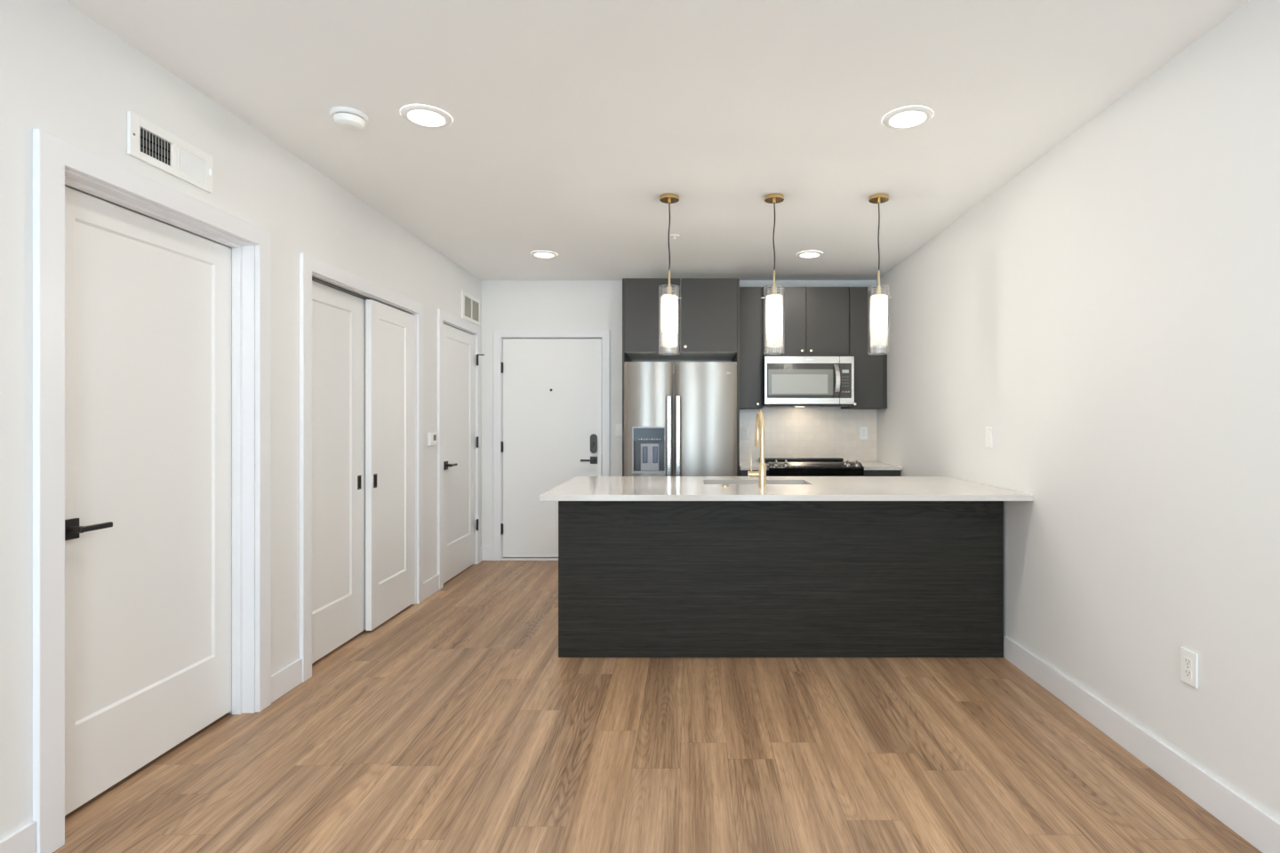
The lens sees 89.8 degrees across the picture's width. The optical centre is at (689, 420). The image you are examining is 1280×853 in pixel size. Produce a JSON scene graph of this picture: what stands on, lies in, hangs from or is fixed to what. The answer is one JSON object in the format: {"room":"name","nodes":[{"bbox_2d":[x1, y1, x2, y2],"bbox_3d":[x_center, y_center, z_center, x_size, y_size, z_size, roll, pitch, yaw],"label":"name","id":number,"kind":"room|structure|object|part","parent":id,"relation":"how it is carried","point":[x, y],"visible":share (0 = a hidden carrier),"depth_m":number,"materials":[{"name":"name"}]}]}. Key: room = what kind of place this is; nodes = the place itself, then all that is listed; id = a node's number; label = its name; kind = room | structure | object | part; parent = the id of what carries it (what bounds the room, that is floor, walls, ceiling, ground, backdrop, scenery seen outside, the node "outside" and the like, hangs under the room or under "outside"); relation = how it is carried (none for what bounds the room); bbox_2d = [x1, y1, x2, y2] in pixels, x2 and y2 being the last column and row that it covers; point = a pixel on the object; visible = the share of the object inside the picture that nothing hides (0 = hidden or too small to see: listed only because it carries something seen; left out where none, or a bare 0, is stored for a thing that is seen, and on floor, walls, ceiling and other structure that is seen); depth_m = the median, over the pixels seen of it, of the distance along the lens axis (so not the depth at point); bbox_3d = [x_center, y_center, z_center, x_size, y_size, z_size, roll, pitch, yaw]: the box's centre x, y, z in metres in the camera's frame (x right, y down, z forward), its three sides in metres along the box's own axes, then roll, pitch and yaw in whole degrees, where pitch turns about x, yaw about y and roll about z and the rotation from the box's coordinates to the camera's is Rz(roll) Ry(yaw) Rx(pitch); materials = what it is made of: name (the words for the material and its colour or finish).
{"room":"open-plan apartment kitchen","nodes":[
{"label":"open-plan apartment kitchen","id":0,"kind":"room"},
{"bbox_2d":[64,184,227,247],"bbox_3d":[-2.850,0.000,1.950,0.100,2.580,9.000,0,0,0],"label":"wall","id":1,"kind":"structure","parent":0,"point":[65,185],"depth_m":3.26,"materials":[{"name":"paint"}]},
{"bbox_2d":[0,0,481,840],"bbox_3d":[-1.978,0.000,1.725,0.115,2.580,8.550,0,0,0],"label":"wall","id":2,"kind":"structure","parent":0,"point":[64,75],"depth_m":2.23,"materials":[{"name":"paint"}]},
{"bbox_2d":[0,822,36,852],"bbox_3d":[-1.913,1.230,-0.267,0.014,0.120,4.267,0,0,0],"label":"baseboard","id":3,"kind":"structure","parent":2,"relation":"attached to","point":[24,840],"depth_m":1.83,"materials":[{"name":"wood"}]},
{"bbox_2d":[64,186,231,815],"bbox_3d":[-2.000,0.260,2.385,0.091,2.028,0.855,0,0,0],"label":"door","id":4,"kind":"structure","parent":2,"relation":"in","point":[148,301],"depth_m":2.35,"materials":[{"name":"wood"}]},
{"bbox_3d":[-2.006,0.353,2.066,0.009,0.066,0.066,0,0,0],"label":"lever handle","id":5,"kind":"part","parent":4,"relation":"part of","materials":[{"name":"black metal"}]},
{"bbox_2d":[32,128,271,852],"bbox_3d":[-1.966,0.218,2.385,0.137,2.143,1.035,0,0,0],"label":"door frame","id":6,"kind":"structure","parent":2,"relation":"attached to","point":[58,163],"depth_m":2.07,"materials":[{"name":"wood"}]},
{"bbox_2d":[127,111,212,192],"bbox_3d":[-1.909,-0.983,2.372,0.022,0.147,0.378,0,0,0],"label":"air vent","id":7,"kind":"object","parent":2,"relation":"in","point":[148,142],"visible":1,"depth_m":2.35,"materials":[{"name":"white plastic"}]},
{"bbox_2d":[271,658,302,703],"bbox_3d":[-1.913,1.230,3.025,0.014,0.120,0.242,0,0,0],"label":"baseboard","id":8,"kind":"structure","parent":2,"relation":"attached to","point":[290,676],"depth_m":3.03,"materials":[{"name":"wood"}]},
{"bbox_2d":[312,280,365,663],"bbox_3d":[-1.989,0.271,3.578,0.038,2.006,0.695,0,0,0],"label":"door","id":9,"kind":"structure","parent":2,"relation":"in","point":[338,316],"depth_m":3.59,"materials":[{"name":"wood"}]},
{"bbox_3d":[-1.973,0.371,3.822,0.002,0.084,0.042,0,0,0],"label":"finger pull","id":10,"kind":"part","parent":9,"relation":"part of","materials":[{"name":"black metal"}]},
{"bbox_2d":[299,252,423,682],"bbox_3d":[-1.968,0.233,3.857,0.135,2.115,1.420,0,0,0],"label":"door frame","id":11,"kind":"structure","parent":2,"relation":"attached to","point":[311,268],"depth_m":3.21,"materials":[{"name":"wood"}]},
{"bbox_2d":[365,299,415,631],"bbox_3d":[-1.942,0.271,4.178,0.040,2.006,0.611,0,0,0],"label":"door","id":12,"kind":"structure","parent":2,"relation":"in","point":[389,332],"depth_m":4.11,"materials":[{"name":"wood"}]},
{"bbox_2d":[423,574,439,600],"bbox_3d":[-1.913,1.230,4.715,0.014,0.120,0.293,0,0,0],"label":"baseboard","id":13,"kind":"structure","parent":2,"relation":"attached to","point":[431,586],"depth_m":4.71,"materials":[{"name":"wood"}]},
{"bbox_2d":[427,432,436,446],"bbox_3d":[-1.907,0.140,4.740,0.024,0.094,0.110,0,0,0],"label":"thermostat","id":14,"kind":"object","parent":2,"relation":"attached to","point":[431,436],"visible":1,"depth_m":4.70,"materials":[{"name":"white plastic"}]},
{"bbox_2d":[437,309,479,590],"bbox_3d":[-1.968,0.221,5.337,0.135,2.138,0.949,0,0,0],"label":"door frame","id":15,"kind":"structure","parent":2,"relation":"attached to","point":[444,317],"depth_m":4.93,"materials":[{"name":"wood"}]},
{"bbox_2d":[443,323,484,583],"bbox_3d":[-1.900,0.260,5.349,0.114,2.032,0.805,0,0,0],"label":"door","id":16,"kind":"structure","parent":2,"relation":"in","point":[459,346],"depth_m":5.34,"materials":[{"name":"wood"}]},
{"bbox_3d":[-1.917,0.355,5.035,0.009,0.066,0.066,0,0,0],"label":"lever handle","id":17,"kind":"part","parent":16,"relation":"part of","materials":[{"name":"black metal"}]},
{"bbox_2d":[461,290,479,326],"bbox_3d":[-1.915,-0.978,5.605,0.010,0.231,0.460,0,0,0],"label":"air vent","id":18,"kind":"object","parent":2,"relation":"in","point":[470,305],"visible":1,"depth_m":5.58,"materials":[{"name":"white plastic"}]},
{"bbox_2d":[64,0,1249,280],"bbox_3d":[-0.515,-1.340,1.950,4.770,0.100,9.000,0,0,0],"label":"ceiling","id":19,"kind":"structure","parent":0,"point":[572,119],"depth_m":2.61,"materials":[{"name":"paint"}]},
{"bbox_2d":[329,106,368,130],"bbox_3d":[-1.436,-1.263,2.700,0.144,0.053,0.144,0,0,0],"label":"smoke detector","id":20,"kind":"object","parent":19,"relation":"attached to","point":[345,117],"visible":1,"depth_m":2.66,"materials":[{"name":"white plastic"}]},
{"bbox_2d":[400,104,452,127],"bbox_3d":[-1.117,-1.285,2.716,0.206,0.010,0.206,0,0,0],"label":"recessed light","id":21,"kind":"object","parent":19,"relation":"in","point":[428,116],"visible":1,"depth_m":2.70,"materials":[{"name":"white plastic"}]},
{"bbox_2d":[407,110,445,126],"bbox_3d":[-1.117,-1.283,2.716,0.151,0.003,0.151,0,0,0],"label":"diffuser","id":22,"kind":"object","parent":21,"relation":"attached to","point":[418,117],"depth_m":2.71,"materials":[{"name":"white plastic"}]},
{"bbox_2d":[530,250,557,258],"bbox_3d":[-1.131,-1.285,4.970,0.206,0.010,0.206,0,0,0],"label":"recessed light","id":23,"kind":"object","parent":19,"relation":"in","point":[544,254],"visible":1,"depth_m":4.95,"materials":[{"name":"white plastic"}]},
{"bbox_2d":[534,253,553,257],"bbox_3d":[-1.131,-1.283,4.970,0.151,0.003,0.151,0,0,0],"label":"diffuser","id":24,"kind":"object","parent":23,"relation":"attached to","point":[539,255],"depth_m":4.97,"materials":[{"name":"white plastic"}]},
{"bbox_2d":[658,193,681,355],"bbox_3d":[-0.118,-0.836,3.690,0.120,0.908,0.120,0,0,26],"label":"pendant light","id":25,"kind":"object","parent":19,"relation":"hanging from","point":[668,304],"visible":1,"depth_m":3.65,"materials":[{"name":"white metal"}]},
{"bbox_3d":[-0.119,-1.056,3.690,0.014,0.395,0.007,0,0,0],"label":"power cord","id":26,"kind":"part","parent":25,"relation":"part of","materials":[{"name":"black plastic"}]},
{"bbox_3d":[-0.118,-0.782,3.690,0.026,0.166,0.026,0,0,0],"label":"stem","id":27,"kind":"part","parent":25,"relation":"part of","materials":[{"name":"gold metal"}]},
{"bbox_3d":[-0.118,-0.577,3.690,0.120,0.390,0.120,0,0,0],"label":"glass","id":28,"kind":"part","parent":25,"relation":"part of","materials":[{"name":"white glass"}]},
{"bbox_3d":[-0.118,-0.569,3.690,0.098,0.288,0.098,0,0,0],"label":"lamp shade","id":29,"kind":"part","parent":25,"relation":"part of","materials":[{"name":"white glass"}]},
{"bbox_2d":[670,234,679,239],"bbox_3d":[-0.105,-1.277,4.470,0.068,0.026,0.068,0,0,0],"label":"sprinkler","id":30,"kind":"object","parent":19,"relation":"attached to","point":[674,236],"visible":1,"depth_m":4.46,"materials":[{"name":"white plastic"}]},
{"bbox_2d":[760,193,784,355],"bbox_3d":[0.487,-0.836,3.690,0.120,0.908,0.120,0,0,-34],"label":"pendant light","id":31,"kind":"object","parent":19,"relation":"hanging from","point":[773,304],"visible":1,"depth_m":3.65,"materials":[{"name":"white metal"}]},
{"bbox_3d":[0.486,-1.056,3.690,0.015,0.395,0.007,0,0,0],"label":"power cord","id":32,"kind":"part","parent":31,"relation":"part of","materials":[{"name":"black plastic"}]},
{"bbox_3d":[0.487,-0.782,3.690,0.026,0.166,0.026,0,0,0],"label":"stem","id":33,"kind":"part","parent":31,"relation":"part of","materials":[{"name":"gold metal"}]},
{"bbox_3d":[0.487,-0.577,3.690,0.120,0.390,0.120,0,0,0],"label":"glass","id":34,"kind":"part","parent":31,"relation":"part of","materials":[{"name":"white glass"}]},
{"bbox_3d":[0.487,-0.569,3.690,0.098,0.288,0.098,0,0,0],"label":"lamp shade","id":35,"kind":"part","parent":31,"relation":"part of","materials":[{"name":"white glass"}]},
{"bbox_2d":[796,250,823,258],"bbox_3d":[0.931,-1.285,4.970,0.206,0.010,0.206,0,0,0],"label":"recessed light","id":36,"kind":"object","parent":19,"relation":"in","point":[808,254],"visible":1,"depth_m":4.95,"materials":[{"name":"white plastic"}]},
{"bbox_2d":[800,253,819,257],"bbox_3d":[0.931,-1.283,4.970,0.151,0.003,0.151,0,0,0],"label":"diffuser","id":37,"kind":"object","parent":36,"relation":"attached to","point":[802,255],"depth_m":4.97,"materials":[{"name":"white plastic"}]},
{"bbox_2d":[868,193,891,355],"bbox_3d":[1.090,-0.836,3.690,0.120,0.908,0.120,0,0,34],"label":"pendant light","id":38,"kind":"object","parent":19,"relation":"hanging from","point":[878,304],"visible":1,"depth_m":3.65,"materials":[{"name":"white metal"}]},
{"bbox_3d":[1.090,-0.782,3.690,0.026,0.166,0.026,0,0,0],"label":"stem","id":39,"kind":"part","parent":38,"relation":"part of","materials":[{"name":"gold metal"}]},
{"bbox_3d":[1.089,-1.056,3.690,0.012,0.395,0.007,0,0,0],"label":"power cord","id":40,"kind":"part","parent":38,"relation":"part of","materials":[{"name":"black plastic"}]},
{"bbox_3d":[1.090,-0.569,3.690,0.098,0.288,0.098,0,0,0],"label":"lamp shade","id":41,"kind":"part","parent":38,"relation":"part of","materials":[{"name":"white glass"}]},
{"bbox_3d":[1.090,-0.577,3.690,0.120,0.390,0.120,0,0,0],"label":"glass","id":42,"kind":"part","parent":38,"relation":"part of","materials":[{"name":"white glass"}]},
{"bbox_2d":[882,105,933,129],"bbox_3d":[0.928,-1.285,2.727,0.206,0.010,0.206,0,0,0],"label":"recessed light","id":43,"kind":"object","parent":19,"relation":"in","point":[907,117],"visible":1,"depth_m":2.71,"materials":[{"name":"white plastic"}]},
{"bbox_2d":[889,111,926,127],"bbox_3d":[0.928,-1.283,2.727,0.151,0.003,0.151,0,0,0],"label":"diffuser","id":44,"kind":"object","parent":43,"relation":"attached to","point":[898,119],"depth_m":2.72,"materials":[{"name":"white plastic"}]},
{"bbox_2d":[52,560,1262,852],"bbox_3d":[-0.515,1.340,1.950,4.770,0.100,9.000,0,0,0],"label":"floor","id":45,"kind":"structure","parent":0,"point":[457,723],"depth_m":2.42,"materials":[{"name":"brown wood"}]},
{"bbox_2d":[624,361,736,476],"bbox_3d":[-0.073,0.416,5.400,0.890,1.748,0.880,0,0,0],"label":"refrigerator","id":46,"kind":"object","parent":45,"relation":"on","point":[683,423],"visible":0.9,"depth_m":5.01,"materials":[{"name":"grey metal"}]},
{"bbox_3d":[-0.325,0.368,5.037,0.386,1.653,0.073,0,0,0],"label":"freezer door","id":47,"kind":"part","parent":46,"relation":"part of","materials":[{"name":"metal"}]},
{"bbox_3d":[-0.319,0.112,5.034,0.241,0.101,0.052,0,0,0],"label":"control panel","id":48,"kind":"part","parent":46,"relation":"part of","materials":[{"name":"black plastic"}]},
{"bbox_3d":[-0.161,0.268,4.971,0.038,0.925,0.022,0,0,0],"label":"handle","id":49,"kind":"part","parent":46,"relation":"part of","materials":[{"name":"metal"}]},
{"bbox_3d":[-0.091,0.268,4.971,0.038,0.925,0.022,0,0,0],"label":"handle","id":50,"kind":"part","parent":46,"relation":"part of","materials":[{"name":"metal"}]},
{"bbox_3d":[0.126,0.368,5.037,0.492,1.653,0.073,0,0,0],"label":"fridge door","id":51,"kind":"part","parent":46,"relation":"part of","materials":[{"name":"metal"}]},
{"bbox_2d":[622,278,739,476],"bbox_3d":[-0.073,0.065,5.540,0.959,2.450,0.717,0,0,0],"label":"tall cabinet","id":52,"kind":"object","parent":45,"relation":"on","point":[709,308],"visible":0.7,"depth_m":5.21,"materials":[{"name":"black wood"}]},
{"bbox_3d":[-0.544,0.065,5.564,0.018,2.450,0.669,0,0,0],"label":"panel","id":53,"kind":"part","parent":52,"relation":"part of","materials":[{"name":"black wood"}]},
{"bbox_3d":[-0.305,-0.858,5.221,0.456,0.598,0.019,0,0,0],"label":"cabinet door","id":54,"kind":"part","parent":52,"relation":"part of","materials":[{"name":"black wood"}]},
{"bbox_3d":[0.157,-0.858,5.221,0.456,0.598,0.019,0,0,0],"label":"cabinet door","id":55,"kind":"part","parent":52,"relation":"part of","materials":[{"name":"black wood"}]},
{"bbox_3d":[0.397,0.065,5.564,0.018,2.450,0.669,0,0,0],"label":"panel","id":56,"kind":"part","parent":52,"relation":"part of","materials":[{"name":"grey wood"}]},
{"bbox_2d":[739,470,767,476],"bbox_3d":[0.519,0.848,5.532,0.218,0.884,0.712,0,0,0],"label":"base cabinet","id":57,"kind":"object","parent":45,"relation":"on","point":[742,473],"visible":0.09,"depth_m":5.21,"materials":[{"name":"grey wood"}]},
{"bbox_2d":[739,461,767,470],"bbox_3d":[0.519,0.390,5.535,0.220,0.030,0.709,0,0,0],"label":"countertop","id":58,"kind":"structure","parent":57,"relation":"on","point":[743,465],"depth_m":5.35,"materials":[{"name":"white stone"}]},
{"bbox_2d":[558,501,1003,657],"bbox_3d":[0.495,0.847,3.876,2.420,0.886,0.796,0,0,0],"label":"base cabinet","id":59,"kind":"object","parent":45,"relation":"on","point":[636,579],"visible":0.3,"depth_m":3.48,"materials":[{"name":"black wood"}]},
{"bbox_2d":[539,476,1033,501],"bbox_3d":[0.484,0.389,3.730,2.470,0.031,1.060,0,0,0],"label":"countertop","id":60,"kind":"structure","parent":59,"relation":"on","point":[579,488],"depth_m":3.47,"materials":[{"name":"white stone"}]},
{"bbox_2d":[747,410,767,487],"bbox_3d":[0.377,0.157,3.669,0.104,0.431,0.237,0,0,0],"label":"kitchen faucet","id":61,"kind":"object","parent":60,"relation":"on","point":[759,435],"visible":1,"depth_m":3.56,"materials":[{"name":"gold metal"}]},
{"bbox_3d":[0.343,0.240,3.575,0.008,0.090,0.008,0,0,0],"label":"lever","id":62,"kind":"part","parent":61,"relation":"part of","materials":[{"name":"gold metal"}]},
{"bbox_3d":[0.403,0.092,3.673,0.027,0.301,0.223,0,0,-1],"label":"spout","id":63,"kind":"part","parent":61,"relation":"part of","materials":[{"name":"gold metal"}]},
{"bbox_2d":[759,457,863,476],"bbox_3d":[1.012,0.790,5.469,0.760,0.941,0.832,0,0,0],"label":"range","id":64,"kind":"object","parent":45,"relation":"on","point":[776,467],"visible":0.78,"depth_m":5.12,"materials":[{"name":"black metal"}]},
{"bbox_2d":[759,461,845,467],"bbox_3d":[1.012,0.376,5.500,0.760,0.016,0.600,0,0,0],"label":"cooktop","id":65,"kind":"object","parent":64,"relation":"in","point":[767,463],"depth_m":5.19,"materials":[{"name":"black glass"}]},
{"bbox_2d":[864,470,900,476],"bbox_3d":[1.555,0.848,5.532,0.322,0.884,0.712,0,0,0],"label":"base cabinet","id":66,"kind":"object","parent":45,"relation":"on","point":[867,473],"visible":0.02,"depth_m":5.21,"materials":[{"name":"grey wood"}]},
{"bbox_2d":[845,461,902,470],"bbox_3d":[1.555,0.390,5.535,0.324,0.030,0.709,0,0,0],"label":"countertop","id":67,"kind":"structure","parent":66,"relation":"on","point":[868,465],"depth_m":5.24,"materials":[{"name":"white stone"}]},
{"bbox_2d":[481,280,876,547],"bbox_3d":[-0.100,0.000,5.975,3.640,2.580,0.150,0,0,0],"label":"wall","id":68,"kind":"structure","parent":0,"point":[506,305],"depth_m":5.90,"materials":[{"name":"paint"}]},
{"bbox_2d":[480,547,493,561],"bbox_3d":[-1.863,1.230,5.856,0.115,0.120,0.088,0,0,0],"label":"baseboard","id":69,"kind":"structure","parent":68,"relation":"attached to","point":[487,552],"depth_m":5.89,"materials":[{"name":"wood"}]},
{"bbox_2d":[500,338,601,557],"bbox_3d":[-1.277,0.256,5.899,0.934,2.015,0.102,0,0,0],"label":"door","id":70,"kind":"structure","parent":68,"relation":"in","point":[552,388],"depth_m":5.90,"materials":[{"name":"wood"}]},
{"bbox_3d":[-0.886,0.368,5.899,0.066,0.066,0.009,0,0,0],"label":"lever handle","id":71,"kind":"part","parent":70,"relation":"part of","materials":[{"name":"black metal"}]},
{"bbox_2d":[493,329,609,560],"bbox_3d":[-1.270,0.229,5.965,1.067,2.122,0.170,0,0,0],"label":"door frame","id":72,"kind":"structure","parent":68,"relation":"attached to","point":[499,335],"depth_m":5.88,"materials":[{"name":"wood"}]},
{"bbox_2d":[616,424,622,436],"bbox_3d":[-0.645,0.092,5.894,0.073,0.117,0.010,0,0,0],"label":"light switch","id":73,"kind":"object","parent":68,"relation":"attached to","point":[619,427],"visible":0.77,"depth_m":5.89,"materials":[{"name":"white plastic"}]},
{"bbox_2d":[739,287,762,409],"bbox_3d":[0.523,-0.632,5.710,0.220,1.060,0.358,0,0,0],"label":"upper cabinet","id":74,"kind":"object","parent":68,"relation":"attached to","point":[750,300],"visible":0.88,"depth_m":5.56,"materials":[{"name":"black wood"}]},
{"bbox_2d":[762,287,848,355],"bbox_3d":[1.011,-0.865,5.710,0.752,0.594,0.358,0,0,0],"label":"upper cabinet","id":75,"kind":"object","parent":68,"relation":"attached to","point":[817,318],"visible":0.82,"depth_m":5.56,"materials":[{"name":"black wood"}]},
{"bbox_3d":[0.824,-0.865,5.569,0.371,0.590,0.019,0,0,0],"label":"cabinet door","id":76,"kind":"part","parent":75,"relation":"part of","materials":[{"name":"black wood"}]},
{"bbox_3d":[1.198,-0.865,5.569,0.371,0.590,0.019,0,0,0],"label":"cabinet door","id":77,"kind":"part","parent":75,"relation":"part of","materials":[{"name":"black wood"}]},
{"bbox_2d":[739,407,876,461],"bbox_3d":[1.063,0.097,5.895,1.312,0.554,0.010,0,0,0],"label":"wall tile","id":78,"kind":"structure","parent":68,"relation":"attached to","point":[789,432],"depth_m":5.89,"materials":[{"name":"white tile"}]},
{"bbox_2d":[741,427,749,439],"bbox_3d":[0.512,0.120,5.885,0.073,0.117,0.008,0,0,0],"label":"power outlet","id":79,"kind":"object","parent":78,"relation":"attached to","point":[745,431],"visible":1,"depth_m":5.88,"materials":[{"name":"white plastic"}]},
{"bbox_2d":[859,426,867,439],"bbox_3d":[1.600,0.118,5.885,0.073,0.117,0.008,0,0,0],"label":"power outlet","id":80,"kind":"object","parent":78,"relation":"attached to","point":[863,430],"visible":1,"depth_m":5.88,"materials":[{"name":"white plastic"}]},
{"bbox_2d":[762,353,854,407],"bbox_3d":[1.011,-0.341,5.620,0.758,0.448,0.536,0,0,0],"label":"microwave","id":81,"kind":"object","parent":68,"relation":"attached to","point":[788,380],"visible":0.99,"depth_m":5.41,"materials":[{"name":"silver metal"}]},
{"bbox_3d":[0.959,-0.335,5.409,0.614,0.294,0.002,0,0,0],"label":"door glass","id":82,"kind":"part","parent":81,"relation":"part of","materials":[{"name":"grey glass"}]},
{"bbox_3d":[1.237,-0.333,5.380,0.050,0.280,0.057,0,0,0],"label":"handle","id":83,"kind":"part","parent":81,"relation":"part of","materials":[{"name":"metal"}]},
{"bbox_3d":[1.329,-0.339,5.428,0.122,0.406,0.036,0,0,0],"label":"control panel","id":84,"kind":"part","parent":81,"relation":"part of","materials":[{"name":"metal"}]},
{"bbox_2d":[840,287,887,409],"bbox_3d":[1.554,-0.632,5.710,0.330,1.060,0.358,0,0,0],"label":"upper cabinet","id":85,"kind":"object","parent":68,"relation":"attached to","point":[870,372],"visible":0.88,"depth_m":5.56,"materials":[{"name":"black wood"}]},
{"bbox_2d":[876,0,1279,822],"bbox_3d":[1.795,0.000,1.950,0.150,2.580,9.000,0,0,0],"label":"wall","id":86,"kind":"structure","parent":0,"point":[1110,311],"depth_m":2.44,"materials":[{"name":"paint"}]},
{"bbox_2d":[985,427,991,447],"bbox_3d":[1.714,0.098,3.672,0.010,0.117,0.073,0,0,0],"label":"light switch","id":87,"kind":"object","parent":86,"relation":"attached to","point":[988,430],"visible":1,"depth_m":3.66,"materials":[{"name":"white plastic"}]},
{"bbox_2d":[1003,635,1279,852],"bbox_3d":[1.713,1.230,0.539,0.014,0.120,5.878,0,0,0],"label":"baseboard","id":88,"kind":"structure","parent":86,"relation":"attached to","point":[1252,824],"depth_m":2.32,"materials":[{"name":"wood"}]},
{"bbox_2d":[1180,647,1198,688],"bbox_3d":[1.715,0.850,2.200,0.008,0.117,0.073,0,0,0],"label":"power outlet","id":89,"kind":"object","parent":86,"relation":"attached to","point":[1188,660],"visible":1,"depth_m":2.19,"materials":[{"name":"white plastic"}]},
{"bbox_2d":[1184,656,1191,667],"bbox_3d":[1.712,0.831,2.200,0.002,0.028,0.033,0,0,0],"label":"receptacle","id":90,"kind":"object","parent":89,"relation":"attached to","point":[1188,660],"depth_m":2.20,"materials":[{"name":"white plastic"}]},
{"bbox_2d":[1184,667,1191,679],"bbox_3d":[1.712,0.870,2.200,0.002,0.028,0.033,0,0,0],"label":"receptacle","id":91,"kind":"object","parent":89,"relation":"attached to","point":[1188,671],"depth_m":2.20,"materials":[{"name":"white plastic"}]}
]}

